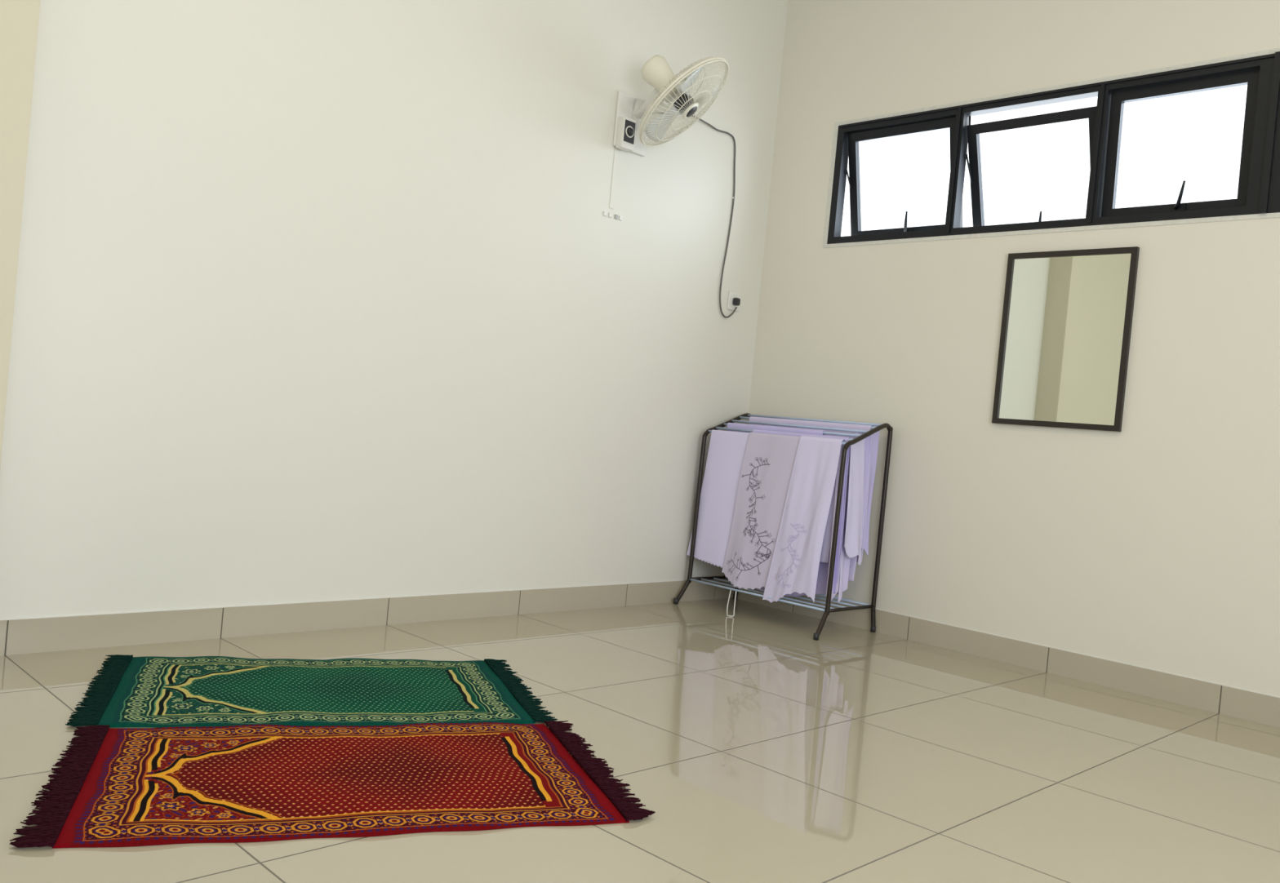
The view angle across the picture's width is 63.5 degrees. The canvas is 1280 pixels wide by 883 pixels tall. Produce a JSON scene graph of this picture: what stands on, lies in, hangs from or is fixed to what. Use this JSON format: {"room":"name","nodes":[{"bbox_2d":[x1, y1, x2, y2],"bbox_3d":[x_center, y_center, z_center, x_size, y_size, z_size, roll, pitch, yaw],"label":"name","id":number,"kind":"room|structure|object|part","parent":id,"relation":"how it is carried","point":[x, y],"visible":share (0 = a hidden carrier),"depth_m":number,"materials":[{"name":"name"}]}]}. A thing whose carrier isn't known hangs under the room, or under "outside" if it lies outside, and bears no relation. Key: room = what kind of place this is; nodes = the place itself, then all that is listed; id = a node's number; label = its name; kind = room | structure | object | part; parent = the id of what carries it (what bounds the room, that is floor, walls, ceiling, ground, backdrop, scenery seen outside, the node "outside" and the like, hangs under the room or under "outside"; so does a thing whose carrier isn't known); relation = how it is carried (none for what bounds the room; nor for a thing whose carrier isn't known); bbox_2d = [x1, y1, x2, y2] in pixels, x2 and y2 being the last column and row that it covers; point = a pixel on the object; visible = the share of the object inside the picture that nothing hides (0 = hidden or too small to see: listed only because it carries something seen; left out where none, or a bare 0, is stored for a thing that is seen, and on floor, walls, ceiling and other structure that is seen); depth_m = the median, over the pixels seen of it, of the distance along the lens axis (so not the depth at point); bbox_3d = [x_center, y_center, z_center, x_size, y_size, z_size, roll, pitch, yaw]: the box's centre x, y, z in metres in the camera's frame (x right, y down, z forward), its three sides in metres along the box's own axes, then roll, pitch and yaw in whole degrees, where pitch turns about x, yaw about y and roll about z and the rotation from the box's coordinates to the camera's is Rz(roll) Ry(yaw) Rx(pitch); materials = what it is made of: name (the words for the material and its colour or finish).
{"room":"prayer room","nodes":[
{"label":"prayer room","id":0,"kind":"room"},
{"bbox_2d":[0,0,40,468],"bbox_3d":[-2.377,-1.039,1.942,0.160,3.150,2.178,6,1,45],"label":"wall pier","id":1,"kind":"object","parent":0,"point":[19,19],"visible":1,"depth_m":2.64,"materials":[{"name":"paint"}]},
{"bbox_2d":[0,0,787,619],"bbox_3d":[-1.331,-0.958,3.219,0.150,3.150,5.470,6,1,45],"label":"wall","id":2,"kind":"structure","parent":0,"point":[314,300],"depth_m":3.56,"materials":[{"name":"paint"}]},
{"bbox_2d":[0,578,732,656],"bbox_3d":[-0.677,0.625,3.932,0.009,0.100,3.222,6,1,45],"label":"baseboard","id":3,"kind":"structure","parent":2,"relation":"attached to","point":[18,636],"depth_m":3.48,"materials":[{"name":"tile"}]},
{"bbox_2d":[603,149,622,220],"bbox_3d":[-0.101,-1.077,4.327,0.006,0.283,0.106,6,1,45],"label":"pull cord","id":4,"kind":"object","parent":2,"relation":"attached to","point":[616,152],"visible":1,"depth_m":4.32,"materials":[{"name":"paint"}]},
{"bbox_2d":[613,54,737,318],"bbox_3d":[0.301,-1.063,4.397,0.495,0.949,0.984,6,1,45],"label":"wall fan","id":5,"kind":"object","parent":2,"relation":"attached to","point":[632,131],"visible":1,"depth_m":4.17,"materials":[{"name":"beige plastic"}]},
{"bbox_3d":[-0.021,-1.333,4.345,0.055,0.240,0.185,6,1,45],"label":"wall plate","id":6,"kind":"part","parent":5,"relation":"part of","materials":[{"name":"white plastic"}]},
{"bbox_3d":[0.042,-1.399,4.268,0.047,0.185,0.266,5,1,-32],"label":"arm","id":7,"kind":"part","parent":5,"relation":"part of","materials":[{"name":"white plastic"}]},
{"bbox_2d":[638,56,728,146],"bbox_3d":[0.177,-1.361,4.151,0.373,0.337,0.427,6,1,45],"label":"grille","id":8,"kind":"object","parent":5,"relation":"attached to","point":[656,71],"depth_m":4.13,"materials":[{"name":"beige plastic"}]},
{"bbox_2d":[727,291,741,311],"bbox_3d":[0.457,-0.665,4.910,0.036,0.086,0.086,6,1,45],"label":"wall socket","id":9,"kind":"object","parent":2,"relation":"attached to","point":[734,299],"visible":1,"depth_m":4.90,"materials":[{"name":"white plastic"}]},
{"bbox_2d":[0,597,1279,882],"bbox_3d":[0.175,0.838,1.586,4.850,0.100,5.470,6,1,45],"label":"floor","id":10,"kind":"structure","parent":0,"point":[762,750],"depth_m":2.58,"materials":[{"name":"tile"}]},
{"bbox_2d":[65,654,557,728],"bbox_3d":[-0.857,0.667,2.803,1.154,0.013,0.661,5,1,-20],"label":"rug","id":11,"kind":"object","parent":10,"relation":"on","point":[129,691],"visible":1,"depth_m":2.74,"materials":[{"name":"green fabric"}]},
{"bbox_2d":[9,720,655,848],"bbox_3d":[-0.608,0.699,2.192,1.156,0.013,0.660,5,1,-20],"label":"rug","id":12,"kind":"object","parent":10,"relation":"on","point":[137,787],"visible":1,"depth_m":2.11,"materials":[{"name":"red fabric"}]},
{"bbox_2d":[673,413,893,639],"bbox_3d":[0.630,0.334,4.602,0.799,0.907,0.448,6,1,45],"label":"drying rack","id":13,"kind":"object","parent":10,"relation":"on","point":[828,610],"visible":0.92,"depth_m":4.47,"materials":[{"name":"brown metal"}]},
{"bbox_2d":[686,430,749,568],"bbox_3d":[0.371,0.263,4.703,0.323,0.625,0.043,6,1,45],"label":"hanging cloth","id":14,"kind":"object","parent":13,"relation":"hanging from","point":[726,449],"visible":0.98,"depth_m":4.70,"materials":[{"name":"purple fabric"}]},
{"bbox_2d":[721,432,799,590],"bbox_3d":[0.550,0.313,4.516,0.409,0.693,0.073,6,1,45],"label":"hanging cloth","id":15,"kind":"object","parent":13,"relation":"hanging from","point":[767,465],"visible":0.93,"depth_m":4.52,"materials":[{"name":"white fabric"}]},
{"bbox_2d":[726,422,825,435],"bbox_3d":[0.574,0.206,4.650,0.540,0.551,0.065,6,1,45],"label":"hanging cloth","id":16,"kind":"object","parent":13,"relation":"hanging from","point":[732,425],"visible":0.05,"depth_m":4.65,"materials":[{"name":"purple fabric"}]},
{"bbox_2d":[752,429,850,596],"bbox_3d":[0.664,0.319,4.485,0.519,0.713,0.041,6,1,45],"label":"hanging cloth","id":17,"kind":"object","parent":13,"relation":"hanging from","point":[822,578],"visible":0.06,"depth_m":4.34,"materials":[{"name":"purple fabric"}]},
{"bbox_2d":[762,435,846,603],"bbox_3d":[0.692,0.341,4.369,0.082,0.728,0.312,5,1,-42],"label":"hanging cloth","id":18,"kind":"object","parent":13,"relation":"hanging from","point":[803,540],"visible":0.99,"depth_m":4.34,"materials":[{"name":"white fabric"}]},
{"bbox_2d":[748,416,872,582],"bbox_3d":[0.721,0.240,4.654,0.683,0.670,0.072,6,1,45],"label":"hanging cloth","id":19,"kind":"object","parent":13,"relation":"hanging from","point":[853,561],"visible":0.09,"depth_m":4.53,"materials":[{"name":"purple fabric"}]},
{"bbox_2d":[825,432,862,600],"bbox_3d":[0.853,0.310,4.349,0.032,0.716,0.176,6,1,41],"label":"hanging cloth","id":20,"kind":"object","parent":13,"relation":"hanging from","point":[846,564],"visible":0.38,"depth_m":4.36,"materials":[{"name":"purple fabric"}]},
{"bbox_2d":[844,439,864,565],"bbox_3d":[0.917,0.248,4.358,0.026,0.558,0.170,6,1,45],"label":"hanging cloth","id":21,"kind":"object","parent":13,"relation":"hanging from","point":[853,535],"visible":0.96,"depth_m":4.35,"materials":[{"name":"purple fabric"}]},
{"bbox_2d":[837,426,873,603],"bbox_3d":[0.923,0.301,4.439,0.040,0.773,0.191,6,1,41],"label":"hanging cloth","id":22,"kind":"object","parent":13,"relation":"hanging from","point":[843,551],"visible":0.2,"depth_m":4.37,"materials":[{"name":"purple fabric"}]},
{"bbox_2d":[861,426,879,555],"bbox_3d":[0.970,0.208,4.436,0.031,0.573,0.122,6,1,45],"label":"hanging cloth","id":23,"kind":"object","parent":13,"relation":"hanging from","point":[875,437],"visible":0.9,"depth_m":4.46,"materials":[{"name":"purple fabric"}]},
{"bbox_2d":[747,0,1279,697],"bbox_3d":[2.277,-0.621,3.427,4.700,3.150,0.070,6,1,45],"label":"wall","id":24,"kind":"structure","parent":0,"point":[1153,543],"depth_m":4.07,"materials":[{"name":"paint"}]},
{"bbox_2d":[731,584,1279,728],"bbox_3d":[2.109,0.895,3.417,4.691,0.100,0.009,6,1,45],"label":"baseboard","id":25,"kind":"structure","parent":24,"relation":"attached to","point":[1224,700],"depth_m":3.92,"materials":[{"name":"tile"}]},
{"bbox_2d":[822,48,1279,248],"bbox_3d":[1.579,-1.115,4.127,1.955,0.582,0.033,6,1,45],"label":"plaster edge","id":26,"kind":"object","parent":24,"relation":"attached to","point":[1277,215],"visible":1,"depth_m":4.09,"materials":[{"name":"beige paint"}]},
{"bbox_2d":[826,51,1279,244],"bbox_3d":[1.637,-1.110,4.183,1.913,0.549,0.221,6,1,45],"label":"window","id":27,"kind":"structure","parent":24,"relation":"in","point":[1263,197],"depth_m":3.94,"materials":[{"name":"black metal"}]},
{"bbox_3d":[1.173,-1.165,4.623,0.549,0.463,0.102,6,1,45],"label":"left sash hardware","id":28,"kind":"part","parent":27,"relation":"part of","materials":[{"name":"black metal"}]},
{"bbox_3d":[1.181,-1.167,4.632,0.553,0.475,0.136,6,1,45],"label":"sash","id":29,"kind":"part","parent":27,"relation":"part of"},
{"bbox_2d":[965,115,1041,222],"bbox_3d":[1.606,-1.102,4.222,0.542,0.495,0.150,6,1,45],"label":"hardware piece","id":30,"kind":"object","parent":27,"relation":"attached to","point":[1040,215],"depth_m":4.36,"materials":[{"name":"black metal"}]},
{"bbox_3d":[1.613,-1.084,4.231,0.546,0.464,0.183,6,1,45],"label":"middle sash","id":31,"kind":"part","parent":27,"relation":"part of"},
{"bbox_2d":[1108,135,1186,211],"bbox_3d":[1.947,-1.075,3.757,0.502,0.472,0.065,6,1,45],"label":"hardware piece","id":32,"kind":"object","parent":27,"relation":"attached to","point":[1178,206],"visible":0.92,"depth_m":3.73,"materials":[{"name":"black metal"}]},
{"bbox_3d":[1.970,-1.072,3.780,0.506,0.482,0.045,6,1,45],"label":"sash","id":33,"kind":"part","parent":27,"relation":"part of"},
{"bbox_2d":[991,246,1139,431],"bbox_3d":[1.629,-0.395,3.986,0.497,0.683,0.019,6,1,45],"label":"wall mirror","id":34,"kind":"object","parent":24,"relation":"attached to","point":[1068,315],"visible":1,"depth_m":3.97,"materials":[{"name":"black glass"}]}
]}

